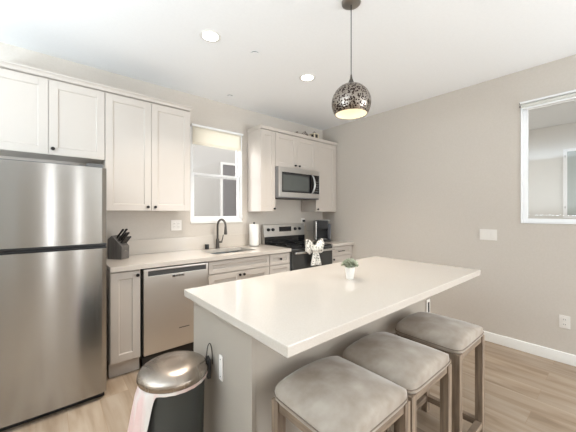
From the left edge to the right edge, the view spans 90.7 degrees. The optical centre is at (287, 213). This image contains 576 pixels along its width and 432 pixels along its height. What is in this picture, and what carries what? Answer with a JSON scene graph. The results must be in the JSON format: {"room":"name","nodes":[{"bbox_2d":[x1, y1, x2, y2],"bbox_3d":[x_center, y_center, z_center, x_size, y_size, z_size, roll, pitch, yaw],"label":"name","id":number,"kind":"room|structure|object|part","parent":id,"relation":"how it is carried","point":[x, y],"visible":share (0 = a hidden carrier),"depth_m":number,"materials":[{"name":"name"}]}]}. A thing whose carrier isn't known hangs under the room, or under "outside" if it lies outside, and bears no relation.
{"room":"kitchen","nodes":[
{"label":"kitchen","id":0,"kind":"room"},
{"bbox_2d":[0,42,321,244],"bbox_3d":[-1.809,-0.026,2.868,6.431,2.743,0.140,0,0,-40],"label":"wall","id":1,"kind":"structure","parent":0,"point":[141,225],"depth_m":3.29,"materials":[{"name":"beige paint"}]},
{"bbox_2d":[0,68,104,163],"bbox_3d":[-2.005,-0.774,2.380,0.764,0.610,0.349,0,0,-40],"label":"upper cabinet","id":2,"kind":"object","parent":1,"relation":"attached to","point":[41,118],"visible":0.99,"depth_m":2.28,"materials":[{"name":"beige paint"}]},
{"bbox_3d":[-2.062,-0.768,2.151,0.379,0.595,0.019,0,0,-40],"label":"door","id":3,"kind":"part","parent":2,"relation":"part of","materials":[{"name":"beige paint"}]},
{"bbox_3d":[-1.771,-0.768,2.399,0.379,0.595,0.019,0,0,-40],"label":"door","id":4,"kind":"part","parent":2,"relation":"part of","materials":[{"name":"beige paint"}]},
{"bbox_2d":[0,59,192,111],"bbox_3d":[-1.715,-1.103,2.629,1.573,0.045,0.342,0,0,-40],"label":"trim","id":5,"kind":"structure","parent":2,"relation":"on","point":[5,64],"depth_m":2.42,"materials":[{"name":"beige paint"}]},
{"bbox_2d":[101,92,189,210],"bbox_3d":[-1.421,-0.551,2.875,0.763,1.057,0.349,0,0,-40],"label":"upper cabinet","id":6,"kind":"object","parent":1,"relation":"attached to","point":[146,162],"visible":0.98,"depth_m":2.73,"materials":[{"name":"beige paint"}]},
{"bbox_3d":[-1.478,-0.545,2.647,0.378,1.042,0.019,0,0,-40],"label":"door","id":7,"kind":"part","parent":6,"relation":"part of","materials":[{"name":"beige paint"}]},
{"bbox_3d":[-1.187,-0.545,2.893,0.379,1.042,0.019,0,0,-40],"label":"door","id":8,"kind":"part","parent":6,"relation":"part of","materials":[{"name":"beige paint"}]},
{"bbox_2d":[171,220,181,230],"bbox_3d":[-1.267,0.138,3.229,0.118,0.118,0.009,0,0,-40],"label":"wall outlet","id":9,"kind":"object","parent":1,"relation":"attached to","point":[175,224],"visible":1,"depth_m":3.23,"materials":[{"name":"white plastic"}]},
{"bbox_2d":[106,233,260,256],"bbox_3d":[-1.104,0.355,3.364,1.900,0.152,0.013,0,0,-40],"label":"backsplash","id":10,"kind":"structure","parent":1,"relation":"attached to","point":[147,246],"depth_m":3.26,"materials":[{"name":"beige stone"}]},
{"bbox_2d":[190,125,241,221],"bbox_3d":[-0.908,-0.469,3.598,0.696,1.136,0.081,0,0,-40],"label":"window","id":11,"kind":"structure","parent":1,"relation":"in","point":[238,177],"depth_m":3.56,"materials":[{"name":"white plastic"}]},
{"bbox_3d":[-0.922,-0.727,3.615,0.642,0.565,0.028,0,0,-40],"label":"sash","id":12,"kind":"part","parent":11,"relation":"part of","materials":[{"name":"white plastic"}]},
{"bbox_3d":[-0.900,-0.210,3.590,0.642,0.549,0.030,0,0,-40],"label":"sash","id":13,"kind":"part","parent":11,"relation":"part of","materials":[{"name":"white plastic"}]},
{"bbox_2d":[191,123,242,217],"bbox_3d":[-0.864,-0.485,3.546,0.692,1.122,0.042,0,0,-40],"label":"roller blind","id":14,"kind":"object","parent":11,"relation":"attached to","point":[202,135],"visible":1,"depth_m":3.53,"materials":[{"name":"beige fabric"}]},
{"bbox_3d":[-0.612,-0.464,3.770,0.016,1.080,0.014,0,0,-40],"label":"pull cord","id":15,"kind":"part","parent":14,"relation":"part of","materials":[{"name":"white plastic"}]},
{"bbox_2d":[190,221,241,223],"bbox_3d":[-0.875,0.111,3.560,0.700,0.024,0.012,0,0,-40],"label":"trim","id":16,"kind":"structure","parent":1,"relation":"attached to","point":[194,222],"depth_m":3.51,"materials":[{"name":"white paint"}]},
{"bbox_2d":[247,128,275,211],"bbox_3d":[-0.350,-0.551,3.783,0.232,1.057,0.349,0,0,-40],"label":"upper cabinet","id":17,"kind":"object","parent":1,"relation":"attached to","point":[260,142],"visible":1,"depth_m":3.69,"materials":[{"name":"beige paint"}]},
{"bbox_3d":[-0.261,-0.545,3.679,0.229,1.042,0.019,0,0,-40],"label":"door","id":18,"kind":"part","parent":17,"relation":"part of","materials":[{"name":"beige paint"}]},
{"bbox_2d":[275,132,315,170],"bbox_3d":[0.032,-0.849,4.106,0.764,0.460,0.349,0,0,-40],"label":"upper cabinet","id":19,"kind":"object","parent":1,"relation":"attached to","point":[290,151],"visible":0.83,"depth_m":3.96,"materials":[{"name":"beige paint"}]},
{"bbox_3d":[-0.026,-0.843,3.878,0.379,0.445,0.019,0,0,-40],"label":"door","id":20,"kind":"part","parent":19,"relation":"part of","materials":[{"name":"beige paint"}]},
{"bbox_2d":[247,124,337,145],"bbox_3d":[0.119,-1.102,4.194,1.491,0.043,0.326,0,0,-40],"label":"trim","id":21,"kind":"structure","parent":19,"relation":"on","point":[261,126],"depth_m":3.91,"materials":[{"name":"beige paint"}]},
{"bbox_2d":[309,133,318,137],"bbox_3d":[0.404,-1.186,4.355,0.110,0.128,0.110,0,0,-40],"label":"lantern","id":22,"kind":"object","parent":21,"relation":"on","point":[315,135],"visible":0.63,"depth_m":4.33,"materials":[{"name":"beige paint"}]},
{"bbox_2d":[275,166,319,199],"bbox_3d":[0.067,-0.406,4.064,0.760,0.416,0.457,0,0,-40],"label":"microwave","id":23,"kind":"object","parent":19,"relation":"attached to","point":[290,183],"visible":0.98,"depth_m":3.89,"materials":[{"name":"grey paint"}]},
{"bbox_3d":[0.365,-0.412,4.056,0.066,0.286,0.029,0,0,10],"label":"handle","id":24,"kind":"part","parent":23,"relation":"part of","materials":[{"name":"silver metal"}]},
{"bbox_3d":[0.382,-0.412,4.124,0.183,0.265,0.018,0,0,-40],"label":"control panel","id":25,"kind":"part","parent":23,"relation":"part of","materials":[{"name":"black glass"}]},
{"bbox_3d":[0.266,-0.843,4.125,0.379,0.445,0.019,0,0,-40],"label":"door","id":26,"kind":"part","parent":19,"relation":"part of","materials":[{"name":"beige paint"}]},
{"bbox_2d":[304,230,313,239],"bbox_3d":[0.397,0.355,4.636,0.495,0.152,0.013,0,0,-40],"label":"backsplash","id":27,"kind":"structure","parent":1,"relation":"attached to","point":[309,234],"depth_m":4.59,"materials":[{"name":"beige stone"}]},
{"bbox_2d":[301,141,335,211],"bbox_3d":[0.509,-0.551,4.512,0.485,1.057,0.349,0,0,-40],"label":"upper cabinet","id":28,"kind":"object","parent":1,"relation":"attached to","point":[325,153],"visible":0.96,"depth_m":4.41,"materials":[{"name":"beige paint"}]},
{"bbox_3d":[0.579,-0.545,4.391,0.433,1.042,0.019,0,0,-40],"label":"door","id":29,"kind":"part","parent":28,"relation":"part of","materials":[{"name":"beige paint"}]},
{"bbox_2d":[0,0,575,129],"bbox_3d":[0.399,-1.447,0.265,6.431,0.100,6.967,0,0,-40],"label":"ceiling","id":30,"kind":"structure","parent":0,"point":[405,52],"depth_m":2.36,"materials":[{"name":"white paint"}]},
{"bbox_2d":[199,29,220,42],"bbox_3d":[-0.612,-1.394,2.244,0.168,0.006,0.168,0,0,-40],"label":"recessed light","id":31,"kind":"object","parent":30,"relation":"in","point":[209,35],"visible":1,"depth_m":2.23,"materials":[{"name":"white paint"}]},
{"bbox_2d":[203,32,217,40],"bbox_3d":[-0.612,-1.395,2.244,0.119,0.002,0.119,0,0,-40],"label":"diffuser","id":32,"kind":"object","parent":31,"relation":"attached to","point":[207,36],"depth_m":2.24,"materials":[{"name":"white plastic"}]},
{"bbox_2d":[250,51,259,57],"bbox_3d":[-0.289,-1.391,2.490,0.084,0.012,0.084,0,0,-40],"label":"sprinkler cover","id":33,"kind":"object","parent":30,"relation":"attached to","point":[255,54],"visible":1,"depth_m":2.48,"materials":[{"name":"white paint"}]},
{"bbox_2d":[299,74,314,81],"bbox_3d":[0.199,-1.394,2.932,0.168,0.006,0.168,0,0,-40],"label":"recessed light","id":34,"kind":"object","parent":30,"relation":"in","point":[305,77],"visible":1,"depth_m":2.92,"materials":[{"name":"white paint"}]},
{"bbox_2d":[302,75,312,80],"bbox_3d":[0.199,-1.395,2.932,0.119,0.002,0.119,0,0,-40],"label":"diffuser","id":35,"kind":"object","parent":34,"relation":"attached to","point":[304,77],"depth_m":2.92,"materials":[{"name":"white plastic"}]},
{"bbox_2d":[332,0,370,119],"bbox_3d":[0.418,-1.025,1.883,0.256,0.743,0.256,0,0,-40],"label":"pendant lamp","id":36,"kind":"object","parent":30,"relation":"hanging from","point":[351,100],"visible":1,"depth_m":1.81,"materials":[{"name":"silver metal"}]},
{"bbox_3d":[0.418,-0.754,1.883,0.256,0.201,0.256,0,0,-40],"label":"lamp shade","id":37,"kind":"part","parent":36,"relation":"part of","materials":[{"name":"metal"}]},
{"bbox_3d":[0.418,-1.143,1.883,0.005,0.473,0.005,0,0,-18],"label":"cord","id":38,"kind":"part","parent":36,"relation":"part of","materials":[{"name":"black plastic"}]},
{"bbox_2d":[1,340,575,431],"bbox_3d":[0.399,1.396,0.265,6.431,0.100,6.967,0,0,-40],"label":"floor","id":39,"kind":"structure","parent":0,"point":[525,392],"depth_m":2.02,"materials":[{"name":"brown wood"}]},
{"bbox_2d":[0,158,106,431],"bbox_3d":[-1.853,0.494,2.156,0.706,1.696,0.835,0,0,-40],"label":"refrigerator","id":40,"kind":"object","parent":39,"relation":"on","point":[53,243],"visible":1,"depth_m":1.86,"materials":[{"name":"grey metal"}]},
{"bbox_3d":[-1.606,0.776,1.864,0.706,1.044,0.070,0,0,-40],"label":"fridge door","id":41,"kind":"part","parent":40,"relation":"part of","materials":[{"name":"silver metal"}]},
{"bbox_3d":[-1.606,-0.054,1.864,0.706,0.544,0.070,0,0,-40],"label":"freezer door","id":42,"kind":"part","parent":40,"relation":"part of","materials":[{"name":"silver metal"}]},
{"bbox_2d":[106,269,139,377],"bbox_3d":[-1.532,0.913,2.577,0.224,0.866,0.659,0,0,-40],"label":"base cabinet","id":43,"kind":"object","parent":39,"relation":"on","point":[123,287],"visible":0.91,"depth_m":2.35,"materials":[{"name":"beige paint"}]},
{"bbox_2d":[140,262,207,365],"bbox_3d":[-1.201,0.915,2.834,0.590,0.862,0.622,0,0,-40],"label":"dishwasher","id":44,"kind":"object","parent":39,"relation":"on","point":[166,315],"visible":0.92,"depth_m":2.54,"materials":[{"name":"grey metal"}]},
{"bbox_3d":[-1.044,1.286,2.648,0.578,0.120,0.020,0,0,-40],"label":"toe panel","id":45,"kind":"part","parent":44,"relation":"part of","materials":[{"name":"black plastic"}]},
{"bbox_2d":[136,343,212,431],"bbox_3d":[-0.525,0.988,1.327,0.324,0.715,0.308,0,0,-40],"label":"trash can","id":46,"kind":"object","parent":39,"relation":"on","point":[170,372],"visible":1,"depth_m":1.23,"materials":[{"name":"grey plastic"}]},
{"bbox_2d":[127,373,206,431],"bbox_3d":[-0.554,0.932,1.302,0.361,0.375,0.301,0,0,-40],"label":"trash bag","id":47,"kind":"object","parent":46,"relation":"hanging from","point":[143,401],"visible":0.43,"depth_m":1.19,"materials":[{"name":"white plastic"}]},
{"bbox_3d":[-0.531,0.711,1.322,0.308,0.068,0.308,0,0,-40],"label":"lid","id":48,"kind":"part","parent":46,"relation":"part of","materials":[{"name":"silver metal"}]},
{"bbox_3d":[-0.383,0.685,1.385,0.033,0.108,0.005,0,0,-27],"label":"wire handle","id":49,"kind":"part","parent":46,"relation":"part of","materials":[{"name":"grey metal"}]},
{"bbox_2d":[207,251,268,284],"bbox_3d":[-0.696,0.913,3.287,0.754,0.866,0.659,0,0,-40],"label":"base cabinet","id":50,"kind":"object","parent":39,"relation":"on","point":[226,270],"visible":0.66,"depth_m":3.03,"materials":[{"name":"beige paint"}]},
{"bbox_2d":[106,244,290,272],"bbox_3d":[-0.896,0.452,3.119,1.900,0.040,0.656,0,0,-40],"label":"countertop","id":51,"kind":"structure","parent":50,"relation":"on","point":[152,260],"depth_m":2.83,"materials":[{"name":"white stone"}]},
{"bbox_2d":[108,235,128,259],"bbox_3d":[-1.610,0.321,2.702,0.157,0.221,0.096,0,0,12],"label":"knife block","id":52,"kind":"object","parent":51,"relation":"on","point":[116,250],"visible":0.93,"depth_m":2.66,"materials":[{"name":"grey wood"}]},
{"bbox_2d":[216,218,226,248],"bbox_3d":[-0.795,0.248,3.451,0.102,0.367,0.217,0,0,-40],"label":"faucet","id":53,"kind":"object","parent":51,"relation":"on","point":[221,219],"visible":0.98,"depth_m":3.48,"materials":[{"name":"grey metal"}]},
{"bbox_2d":[211,250,241,253],"bbox_3d":[-0.691,0.559,3.308,0.561,0.174,0.406,0,0,-40],"label":"sink","id":54,"kind":"object","parent":51,"relation":"in","point":[236,250],"visible":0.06,"depth_m":3.47,"materials":[{"name":"silver metal"}]},
{"bbox_3d":[-0.650,0.918,2.942,0.372,0.597,0.019,0,0,-40],"label":"door","id":55,"kind":"part","parent":50,"relation":"part of","materials":[{"name":"beige paint"}]},
{"bbox_3d":[-0.507,0.547,3.064,0.747,0.124,0.019,0,0,-40],"label":"drawer","id":56,"kind":"part","parent":50,"relation":"part of","materials":[{"name":"beige paint"}]},
{"bbox_3d":[-0.364,0.918,3.185,0.372,0.597,0.019,0,0,-40],"label":"door","id":57,"kind":"part","parent":50,"relation":"part of","materials":[{"name":"beige paint"}]},
{"bbox_2d":[269,252,289,274],"bbox_3d":[-0.289,0.913,3.631,0.308,0.866,0.659,0,0,-40],"label":"base cabinet","id":58,"kind":"object","parent":39,"relation":"on","point":[278,262],"visible":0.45,"depth_m":3.40,"materials":[{"name":"beige paint"}]},
{"bbox_3d":[-0.100,0.767,3.409,0.301,0.295,0.019,0,0,-40],"label":"drawer","id":59,"kind":"part","parent":58,"relation":"part of","materials":[{"name":"beige paint"}]},
{"bbox_3d":[-0.100,0.547,3.409,0.301,0.124,0.019,0,0,-40],"label":"drawer","id":60,"kind":"part","parent":58,"relation":"part of","materials":[{"name":"beige paint"}]},
{"bbox_2d":[262,223,334,270],"bbox_3d":[0.151,0.743,3.949,0.758,1.166,0.696,0,0,-40],"label":"stove","id":61,"kind":"object","parent":39,"relation":"on","point":[279,234],"visible":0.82,"depth_m":3.94,"materials":[{"name":"grey paint"}]},
{"bbox_3d":[-0.033,0.380,4.165,0.754,0.098,0.016,0,0,-40],"label":"glass","id":62,"kind":"part","parent":61,"relation":"part of","materials":[{"name":"black glass"}]},
{"bbox_2d":[265,241,331,249],"bbox_3d":[0.145,0.440,3.955,0.754,0.019,0.555,0,0,-40],"label":"cooktop","id":63,"kind":"object","parent":61,"relation":"in","point":[294,245],"depth_m":3.91,"materials":[{"name":"black glass"}]},
{"bbox_2d":[290,246,334,270],"bbox_3d":[0.344,0.799,3.721,0.746,0.683,0.098,0,0,-40],"label":"oven","id":64,"kind":"object","parent":61,"relation":"in","point":[299,258],"depth_m":3.62,"materials":[{"name":"black metal"}]},
{"bbox_2d":[305,238,323,265],"bbox_3d":[0.345,0.500,3.628,0.310,0.347,0.084,0,0,-40],"label":"dish towel","id":65,"kind":"object","parent":61,"relation":"hanging from","point":[316,249],"visible":1,"depth_m":3.61,"materials":[{"name":"white fabric"}]},
{"bbox_2d":[194,297,429,431],"bbox_3d":[0.285,0.909,1.897,1.634,0.873,0.595,0,0,-40],"label":"kitchen island","id":66,"kind":"object","parent":39,"relation":"on","point":[252,370],"visible":0.18,"depth_m":1.29,"materials":[{"name":"beige paint"}]},
{"bbox_2d":[219,354,222,380],"bbox_3d":[-0.315,0.726,1.335,0.008,0.116,0.032,0,0,-40],"label":"cover plate","id":67,"kind":"object","parent":66,"relation":"attached to","point":[220,355],"visible":1,"depth_m":1.33,"materials":[{"name":"white plastic"}]},
{"bbox_3d":[-0.330,0.909,1.375,0.019,0.873,0.595,0,0,-40],"label":"panel","id":68,"kind":"part","parent":66,"relation":"part of","materials":[{"name":"beige paint"}]},
{"bbox_2d":[184,256,480,357],"bbox_3d":[0.439,0.452,1.889,1.926,0.040,0.908,0,0,-40],"label":"island countertop","id":69,"kind":"structure","parent":66,"relation":"on","point":[294,312],"depth_m":1.47,"materials":[{"name":"white stone"}]},
{"bbox_2d":[341,258,358,278],"bbox_3d":[0.409,0.364,1.879,0.119,0.134,0.129,0,0,-40],"label":"potted succulent","id":70,"kind":"object","parent":69,"relation":"on","point":[350,264],"visible":1,"depth_m":1.85,"materials":[{"name":"white ceramic"}]},
{"bbox_2d":[345,266,354,278],"bbox_3d":[0.409,0.393,1.880,0.068,0.078,0.065,0,0,-40],"label":"pot","id":71,"kind":"object","parent":70,"relation":"attached to","point":[349,270],"depth_m":1.86,"materials":[{"name":"white ceramic"}]},
{"bbox_2d":[426,299,429,312],"bbox_3d":[1.066,0.715,2.163,0.056,0.118,0.010,0,0,-40],"label":"wall outlet","id":72,"kind":"object","parent":66,"relation":"attached to","point":[427,300],"visible":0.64,"depth_m":2.15,"materials":[{"name":"white plastic"}]},
{"bbox_2d":[272,356,409,431],"bbox_3d":[0.204,0.992,1.107,0.419,0.707,0.378,0,0,-40],"label":"counter stool","id":73,"kind":"object","parent":39,"relation":"on","point":[332,393],"visible":1,"depth_m":1.03,"materials":[{"name":"beige fabric"}]},
{"bbox_3d":[-0.037,1.035,1.112,0.040,0.620,0.040,0,0,-40],"label":"leg","id":74,"kind":"part","parent":73,"relation":"part of","materials":[{"name":"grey wood"}]},
{"bbox_3d":[0.446,1.035,1.102,0.040,0.620,0.040,0,0,-40],"label":"leg","id":75,"kind":"part","parent":73,"relation":"part of","materials":[{"name":"grey wood"}]},
{"bbox_2d":[332,245,351,263],"bbox_3d":[0.608,0.913,4.389,0.493,0.866,0.663,0,0,-40],"label":"base cabinet","id":76,"kind":"object","parent":39,"relation":"on","point":[341,253],"visible":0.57,"depth_m":4.14,"materials":[{"name":"beige paint"}]},
{"bbox_2d":[305,239,353,246],"bbox_3d":[0.605,0.452,4.391,0.495,0.040,0.656,0,0,-40],"label":"countertop","id":77,"kind":"structure","parent":76,"relation":"on","point":[334,243],"depth_m":4.18,"materials":[{"name":"white stone"}]},
{"bbox_2d":[313,219,330,241],"bbox_3d":[0.528,0.266,4.410,0.244,0.332,0.264,0,0,-2],"label":"coffee maker","id":78,"kind":"object","parent":77,"relation":"on","point":[321,227],"visible":0.98,"depth_m":4.32,"materials":[{"name":"black plastic"}]},
{"bbox_3d":[0.417,0.261,4.407,0.021,0.282,0.240,0,0,-2],"label":"panel","id":79,"kind":"part","parent":78,"relation":"part of","materials":[{"name":"silver metal"}]},
{"bbox_3d":[0.622,0.279,4.420,0.055,0.234,0.210,0,0,-2],"label":"water tank","id":80,"kind":"part","parent":78,"relation":"part of","materials":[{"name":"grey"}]},
{"bbox_3d":[0.774,0.547,4.150,0.429,0.124,0.019,0,0,-40],"label":"drawer","id":81,"kind":"part","parent":76,"relation":"part of","materials":[{"name":"beige paint"}]},
{"bbox_3d":[0.774,0.918,4.150,0.429,0.597,0.019,0,0,-40],"label":"door","id":82,"kind":"part","parent":76,"relation":"part of","materials":[{"name":"beige paint"}]},
{"bbox_2d":[342,332,451,431],"bbox_3d":[0.522,0.992,1.382,0.419,0.707,0.378,0,0,-40],"label":"counter stool","id":83,"kind":"object","parent":39,"relation":"on","point":[414,366],"visible":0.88,"depth_m":1.30,"materials":[{"name":"grey fabric"}]},
{"bbox_3d":[0.522,0.681,1.382,0.413,0.085,0.372,0,0,-40],"label":"seat","id":84,"kind":"part","parent":83,"relation":"part of","materials":[{"name":"beige fabric"}]},
{"bbox_3d":[0.488,1.035,1.143,0.040,0.620,0.040,0,0,-40],"label":"leg","id":85,"kind":"part","parent":83,"relation":"part of","materials":[{"name":"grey wood"}]},
{"bbox_3d":[0.763,1.035,1.376,0.040,0.620,0.040,0,0,-40],"label":"leg","id":86,"kind":"part","parent":83,"relation":"part of","materials":[{"name":"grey wood"}]},
{"bbox_2d":[394,312,484,431],"bbox_3d":[0.906,0.992,1.707,0.419,0.707,0.378,0,0,-40],"label":"counter stool","id":87,"kind":"object","parent":39,"relation":"on","point":[456,338],"visible":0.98,"depth_m":1.63,"materials":[{"name":"beige fabric"}]},
{"bbox_3d":[0.665,1.035,1.712,0.040,0.620,0.040,0,0,-40],"label":"leg","id":88,"kind":"part","parent":87,"relation":"part of","materials":[{"name":"brown wood"}]},
{"bbox_3d":[0.940,1.035,1.946,0.040,0.620,0.040,0,0,-40],"label":"leg","id":89,"kind":"part","parent":87,"relation":"part of","materials":[{"name":"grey wood"}]},
{"bbox_3d":[0.906,0.681,1.707,0.413,0.085,0.372,0,0,-40],"label":"seat","id":90,"kind":"part","parent":87,"relation":"part of","materials":[{"name":"beige fabric"}]},
{"bbox_3d":[0.872,1.035,1.468,0.040,0.620,0.040,0,0,-40],"label":"leg","id":91,"kind":"part","parent":87,"relation":"part of","materials":[{"name":"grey wood"}]},
{"bbox_3d":[1.147,1.035,1.702,0.040,0.620,0.040,0,0,-40],"label":"leg","id":92,"kind":"part","parent":87,"relation":"part of","materials":[{"name":"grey wood"}]},
{"bbox_2d":[322,54,575,354],"bbox_3d":[2.798,-0.026,2.299,0.140,2.743,6.687,0,0,-40],"label":"wall","id":93,"kind":"structure","parent":0,"point":[420,181],"depth_m":3.15,"materials":[{"name":"beige paint"}]},
{"bbox_2d":[480,229,496,240],"bbox_3d":[2.108,0.227,2.996,0.010,0.114,0.154,0,0,-40],"label":"light switch","id":94,"kind":"object","parent":93,"relation":"attached to","point":[485,234],"visible":1,"depth_m":2.99,"materials":[{"name":"white plastic"}]},
{"bbox_2d":[483,330,575,366],"bbox_3d":[2.942,1.298,2.010,0.014,0.095,6.060,0,0,-40],"label":"baseboard","id":95,"kind":"structure","parent":93,"relation":"attached to","point":[570,359],"depth_m":2.72,"materials":[{"name":"white paint"}]},
{"bbox_2d":[559,315,569,328],"bbox_3d":[2.483,0.977,2.553,0.010,0.114,0.072,0,0,-40],"label":"wall outlet","id":96,"kind":"object","parent":93,"relation":"attached to","point":[564,321],"visible":1,"depth_m":2.55,"materials":[{"name":"white plastic"}]},
{"bbox_3d":[-0.447,0.274,3.751,0.144,0.316,0.144,0,0,-40],"label":"paper towel holder","id":97,"kind":"object","parent":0,"visible":0},
{"bbox_2d":[249,224,258,245],"bbox_3d":[-0.447,0.282,3.751,0.123,0.278,0.123,0,0,-40],"label":"paper towel roll","id":98,"kind":"object","parent":97,"relation":"on","point":[253,228],"visible":0.98,"depth_m":3.70,"materials":[{"name":"white paper"}]},
{"label":"outside","id":99,"kind":"structure","parent":0,"visible":0},
{"bbox_2d":[193,144,236,215],"bbox_3d":[-1.782,0.046,5.579,7.500,4.600,0.385,0,0,-40],"label":"neighbouring building","id":100,"kind":"structure","parent":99,"point":[212,196],"depth_m":5.65,"materials":[{"name":"grey paint"}]},
{"bbox_3d":[-0.942,-0.342,6.066,1.004,1.289,0.008,0,0,-40],"label":"pane","id":101,"kind":"part","parent":100,"relation":"part of","materials":[{"name":"grey glass"}]},
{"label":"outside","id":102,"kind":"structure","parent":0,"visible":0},
{"bbox_2d":[521,98,575,223],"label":"window","id":103,"kind":"structure","parent":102,"point":[552,128],"depth_m":4.45,"materials":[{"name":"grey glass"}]},
{"bbox_2d":[519,89,575,109],"bbox_3d":[2.710,-1.042,2.259,0.038,0.072,1.377,0,0,-40],"label":"roller blind","id":104,"kind":"object","parent":103,"relation":"attached to","point":[567,95],"visible":1,"depth_m":2.61,"materials":[{"name":"white fabric"}]},
{"bbox_3d":[4.633,-0.454,3.929,0.010,0.970,1.110,0,0,-40],"label":"pane","id":105,"kind":"part","parent":103,"relation":"part of","materials":[{"name":"grey"}]}
]}

